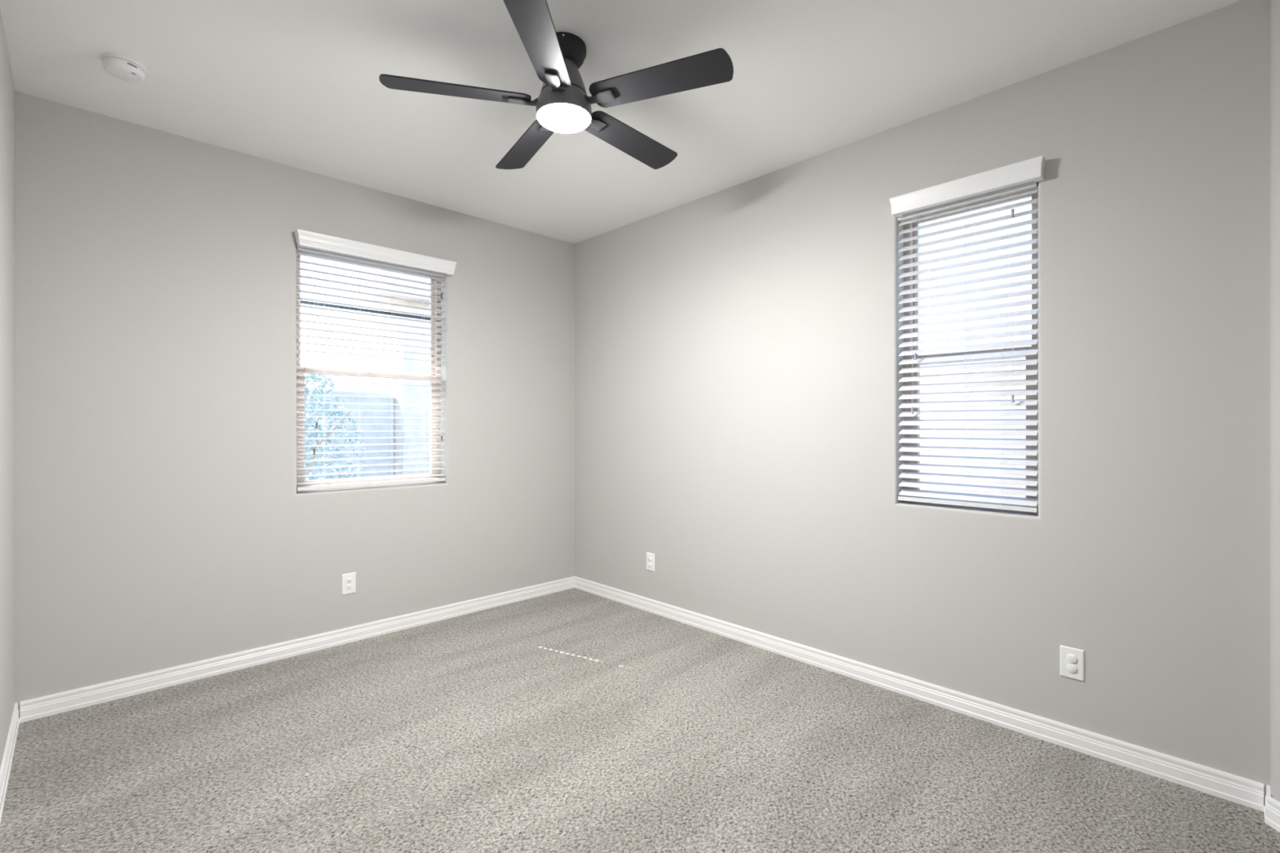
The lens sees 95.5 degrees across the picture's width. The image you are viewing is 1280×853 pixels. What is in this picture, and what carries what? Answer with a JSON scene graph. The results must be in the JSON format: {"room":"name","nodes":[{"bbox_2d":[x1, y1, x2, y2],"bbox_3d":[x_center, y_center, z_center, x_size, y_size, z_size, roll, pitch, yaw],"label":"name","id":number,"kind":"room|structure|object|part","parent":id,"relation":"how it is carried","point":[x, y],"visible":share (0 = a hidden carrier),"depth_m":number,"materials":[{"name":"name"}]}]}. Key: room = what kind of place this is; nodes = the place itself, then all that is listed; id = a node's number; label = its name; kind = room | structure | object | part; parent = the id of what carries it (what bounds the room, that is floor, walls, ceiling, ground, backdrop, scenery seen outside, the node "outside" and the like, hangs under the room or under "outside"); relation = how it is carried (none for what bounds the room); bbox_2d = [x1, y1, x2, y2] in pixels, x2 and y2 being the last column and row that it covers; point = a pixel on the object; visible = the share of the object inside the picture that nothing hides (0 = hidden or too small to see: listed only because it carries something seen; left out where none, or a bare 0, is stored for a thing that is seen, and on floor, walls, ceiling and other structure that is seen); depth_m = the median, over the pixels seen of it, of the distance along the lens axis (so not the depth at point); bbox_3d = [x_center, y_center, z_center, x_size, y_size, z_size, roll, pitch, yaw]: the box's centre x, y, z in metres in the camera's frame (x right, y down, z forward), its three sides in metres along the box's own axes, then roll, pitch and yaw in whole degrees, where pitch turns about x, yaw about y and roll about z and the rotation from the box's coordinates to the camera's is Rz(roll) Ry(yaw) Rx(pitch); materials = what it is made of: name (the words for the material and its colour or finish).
{"room":"empty bedroom","nodes":[
{"label":"empty bedroom","id":0,"kind":"room"},
{"bbox_2d":[0,9,14,768],"bbox_3d":[-0.868,-0.083,0.499,0.170,2.843,5.465,0,0,-44],"label":"wall","id":1,"kind":"structure","parent":0,"point":[6,83],"depth_m":2.22,"materials":[{"name":"grey paint"}]},
{"bbox_2d":[0,702,19,825],"bbox_3d":[-0.861,1.245,0.625,0.014,0.088,5.295,0,0,-44],"label":"baseboard","id":2,"kind":"structure","parent":1,"relation":"attached to","point":[5,771],"depth_m":2.16,"materials":[{"name":"white paint"}]},
{"bbox_2d":[14,90,574,717],"bbox_3d":[-1.675,-0.083,3.642,3.389,2.843,0.170,0,0,-44],"label":"wall","id":3,"kind":"structure","parent":0,"point":[162,522],"depth_m":3.02,"materials":[{"name":"grey paint"}]},
{"bbox_2d":[19,576,574,723],"bbox_3d":[-1.611,1.245,3.576,3.020,0.088,0.014,0,0,-44],"label":"baseboard","id":4,"kind":"structure","parent":3,"relation":"attached to","point":[73,700],"depth_m":3.13,"materials":[{"name":"white paint"}]},
{"bbox_2d":[341,572,355,595],"bbox_3d":[-1.733,0.941,3.461,0.079,0.123,0.009,0,0,-44],"label":"wall outlet","id":5,"kind":"object","parent":3,"relation":"attached to","point":[348,581],"visible":1,"depth_m":3.46,"materials":[{"name":"white plastic"}]},
{"bbox_2d":[346,584,351,590],"bbox_3d":[-1.731,0.961,3.458,0.034,0.028,0.003,0,0,-44],"label":"socket","id":6,"kind":"object","parent":5,"relation":"attached to","point":[348,587],"depth_m":3.46,"materials":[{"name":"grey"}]},
{"bbox_2d":[346,577,351,583],"bbox_3d":[-1.731,0.921,3.458,0.034,0.028,0.003,0,0,-44],"label":"socket","id":7,"kind":"object","parent":5,"relation":"attached to","point":[348,580],"depth_m":3.46,"materials":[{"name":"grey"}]},
{"bbox_2d":[296,251,439,492],"bbox_3d":[-1.701,-0.336,3.675,0.887,1.440,0.082,0,0,-44],"label":"window","id":8,"kind":"structure","parent":3,"relation":"in","point":[435,423],"depth_m":3.69,"materials":[{"name":"beige plastic"}]},
{"bbox_3d":[-1.714,-0.670,3.689,0.831,0.715,0.024,0,0,-44],"label":"sash","id":9,"kind":"part","parent":8,"relation":"part of","materials":[{"name":"glass"}]},
{"bbox_3d":[-1.690,0.006,3.663,0.831,0.699,0.034,0,0,-44],"label":"sash","id":10,"kind":"part","parent":8,"relation":"part of","materials":[{"name":"beige plastic"}]},
{"bbox_2d":[294,228,456,490],"bbox_3d":[-1.604,-0.360,3.590,0.939,1.462,0.129,0,0,-44],"label":"window blind","id":11,"kind":"object","parent":8,"relation":"attached to","point":[307,242],"visible":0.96,"depth_m":3.56,"materials":[{"name":"white plastic"}]},
{"bbox_3d":[-1.871,-0.438,3.337,0.003,1.142,0.015,0,0,-44],"label":"tilt cord","id":12,"kind":"part","parent":11,"relation":"part of","materials":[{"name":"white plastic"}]},
{"bbox_3d":[-1.862,-0.513,3.346,0.003,0.992,0.015,0,0,-44],"label":"tilt cord","id":13,"kind":"part","parent":11,"relation":"part of","materials":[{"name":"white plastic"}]},
{"bbox_3d":[-1.848,-0.316,3.405,0.005,1.374,0.057,0,0,-40],"label":"ladder cord","id":14,"kind":"part","parent":11,"relation":"part of","materials":[{"name":"white fabric"}]},
{"bbox_3d":[-1.708,-0.316,3.540,0.005,1.374,0.057,0,0,-40],"label":"ladder cord","id":15,"kind":"part","parent":11,"relation":"part of","materials":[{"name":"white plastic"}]},
{"bbox_3d":[-1.636,-1.025,3.607,0.879,0.052,0.054,0,0,-44],"label":"head rail","id":16,"kind":"part","parent":11,"relation":"part of","materials":[{"name":"white plastic"}]},
{"bbox_3d":[-1.637,0.359,3.609,0.879,0.018,0.050,0,0,-44],"label":"rail","id":17,"kind":"part","parent":11,"relation":"part of","materials":[{"name":"white plastic"}]},
{"bbox_3d":[-1.322,-0.470,3.869,0.003,1.077,0.015,0,0,-44],"label":"lift cord","id":18,"kind":"part","parent":11,"relation":"part of","materials":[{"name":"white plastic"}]},
{"bbox_2d":[0,0,1241,244],"bbox_3d":[0.228,-1.529,1.681,3.389,0.150,5.635,0,0,-44],"label":"ceiling","id":19,"kind":"structure","parent":0,"point":[295,83],"depth_m":2.39,"materials":[{"name":"white paint"}]},
{"bbox_2d":[101,53,146,82],"bbox_3d":[-2.070,-1.429,2.332,0.136,0.051,0.136,0,0,-44],"label":"smoke detector","id":20,"kind":"object","parent":19,"relation":"attached to","point":[122,67],"visible":1,"depth_m":2.30,"materials":[{"name":"white plastic"}]},
{"bbox_2d":[379,0,733,168],"bbox_3d":[-0.276,-1.304,2.262,1.236,0.301,1.256,0,0,-44],"label":"ceiling fan","id":21,"kind":"object","parent":19,"relation":"hanging from","point":[563,104],"visible":1,"depth_m":2.13,"materials":[{"name":"black metal"}]},
{"bbox_3d":[-0.671,-1.233,2.136,0.530,0.006,0.140,0,13,-13],"label":"blade","id":22,"kind":"part","parent":21,"relation":"part of","materials":[{"name":"black wood"}]},
{"bbox_3d":[-0.495,-1.233,2.560,0.140,0.006,0.530,-15,8,-31],"label":"blade","id":23,"kind":"part","parent":21,"relation":"part of","materials":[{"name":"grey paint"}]},
{"bbox_3d":[-0.322,-1.233,1.838,0.140,0.006,0.530,13,1,4],"label":"blade","id":24,"kind":"part","parent":21,"relation":"part of","materials":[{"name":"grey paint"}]},
{"bbox_2d":[537,103,590,133],"bbox_3d":[-0.291,-1.168,2.227,0.203,0.029,0.203,0,0,-44],"label":"diffuser","id":25,"kind":"object","parent":21,"relation":"attached to","point":[557,117],"depth_m":2.19,"materials":[{"name":"white glass"}]},
{"bbox_3d":[-0.037,-1.233,2.523,0.140,0.006,0.530,-17,-11,39],"label":"blade","id":26,"kind":"part","parent":21,"relation":"part of","materials":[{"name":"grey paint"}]},
{"bbox_3d":[0.069,-1.233,2.077,0.530,0.006,0.140,0,-13,23],"label":"blade","id":27,"kind":"part","parent":21,"relation":"part of","materials":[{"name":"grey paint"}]},
{"bbox_2d":[0,587,1279,852],"bbox_3d":[0.228,1.349,1.681,3.389,0.120,5.635,0,0,-44],"label":"floor","id":28,"kind":"structure","parent":0,"point":[574,720],"depth_m":2.19,"materials":[{"name":"carpet"}]},
{"bbox_2d":[574,0,1270,804],"bbox_3d":[1.442,-0.083,2.741,0.170,2.843,5.465,0,0,-44],"label":"wall","id":29,"kind":"structure","parent":0,"point":[737,359],"depth_m":2.49,"materials":[{"name":"grey paint"}]},
{"bbox_2d":[646,551,654,571],"bbox_3d":[0.070,0.943,4.024,0.012,0.123,0.079,0,0,-44],"label":"wall outlet","id":30,"kind":"object","parent":29,"relation":"attached to","point":[650,557],"visible":1,"depth_m":4.02,"materials":[{"name":"white plastic"}]},
{"bbox_2d":[573,576,1279,832],"bbox_3d":[1.272,1.245,2.694,0.140,0.088,5.295,0,0,-44],"label":"baseboard","id":31,"kind":"structure","parent":29,"relation":"attached to","point":[1227,786],"depth_m":2.50,"materials":[{"name":"white paint"}]},
{"bbox_2d":[904,189,1038,514],"bbox_3d":[1.537,-0.340,2.704,0.082,1.433,0.576,0,0,-44],"label":"window","id":32,"kind":"structure","parent":29,"relation":"in","point":[1034,206],"depth_m":2.79,"materials":[{"name":"beige plastic"}]},
{"bbox_2d":[889,155,1045,512],"bbox_3d":[1.454,-0.364,2.608,0.125,1.455,0.615,0,0,-44],"label":"window blind","id":33,"kind":"object","parent":32,"relation":"attached to","point":[1020,179],"visible":0.91,"depth_m":2.60,"materials":[{"name":"white plastic"}]},
{"bbox_3d":[1.301,-0.548,2.769,0.015,0.921,0.003,0,0,-44],"label":"tilt cord","id":34,"kind":"part","parent":33,"relation":"part of","materials":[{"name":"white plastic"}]},
{"bbox_3d":[1.310,-0.676,2.759,0.015,0.666,0.003,0,0,-44],"label":"tilt cord","id":35,"kind":"part","parent":33,"relation":"part of","materials":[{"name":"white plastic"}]},
{"bbox_3d":[1.470,-1.025,2.638,0.054,0.052,0.568,0,0,-44],"label":"head rail","id":36,"kind":"part","parent":33,"relation":"part of","materials":[{"name":"white plastic"}]},
{"bbox_3d":[1.471,0.352,2.640,0.050,0.018,0.568,0,0,-44],"label":"rail","id":37,"kind":"part","parent":33,"relation":"part of","materials":[{"name":"white plastic"}]},
{"bbox_3d":[1.588,-0.569,2.473,0.015,0.879,0.003,0,0,-44],"label":"lift cord","id":38,"kind":"part","parent":33,"relation":"part of","materials":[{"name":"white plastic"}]},
{"bbox_3d":[1.526,0.003,2.693,0.034,0.692,0.520,0,0,-44],"label":"sash","id":39,"kind":"part","parent":32,"relation":"part of","materials":[{"name":"beige plastic"}]},
{"bbox_3d":[1.551,-0.670,2.717,0.024,0.715,0.520,0,0,-44],"label":"sash","id":40,"kind":"part","parent":32,"relation":"part of","materials":[{"name":"glass"}]},
{"bbox_2d":[1060,644,1084,681],"bbox_3d":[1.724,0.949,2.320,0.012,0.123,0.079,0,0,-44],"label":"wall outlet","id":41,"kind":"object","parent":29,"relation":"attached to","point":[1072,660],"visible":1,"depth_m":2.32,"materials":[{"name":"white plastic"}]},
{"bbox_2d":[1270,0,1279,802],"bbox_3d":[1.538,-0.083,0.209,3.219,2.843,1.697,0,0,-44],"label":"wall","id":42,"kind":"structure","parent":0,"point":[1274,4],"depth_m":1.87,"materials":[{"name":"grey paint"}]},
{"label":"outside","id":43,"kind":"structure","parent":0,"visible":0},
{"bbox_3d":[-5.170,1.614,8.917,55.000,0.350,60.000,0,0,-44],"label":"ground","id":44,"kind":"structure","parent":43,"visible":0},
{"bbox_2d":[304,373,365,480],"bbox_3d":[-3.304,0.462,5.557,1.256,2.003,1.243,0,0,-44],"label":"tree","id":45,"kind":"object","parent":44,"relation":"on","point":[313,464],"visible":0.12,"depth_m":5.63,"materials":[{"name":"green plant"}]},
{"bbox_2d":[304,389,394,479],"bbox_3d":[-6.849,0.489,5.058,9.215,1.900,0.260,0,0,-44],"label":"fence","id":46,"kind":"object","parent":44,"relation":"on","point":[347,399],"visible":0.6,"depth_m":7.90,"materials":[{"name":"white"}]},
{"bbox_2d":[316,265,429,475],"bbox_3d":[-1.345,-0.711,12.385,9.680,4.300,4.350,0,0,-44],"label":"neighbor house","id":47,"kind":"structure","parent":44,"relation":"on","point":[365,324],"depth_m":8.19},
{"bbox_2d":[919,344,1031,497],"bbox_3d":[8.794,0.179,4.005,0.260,2.520,17.500,0,0,-44],"label":"wall","id":48,"kind":"structure","parent":44,"relation":"on","point":[1020,357],"depth_m":8.11,"materials":[{"name":"beige paint"}]}
]}

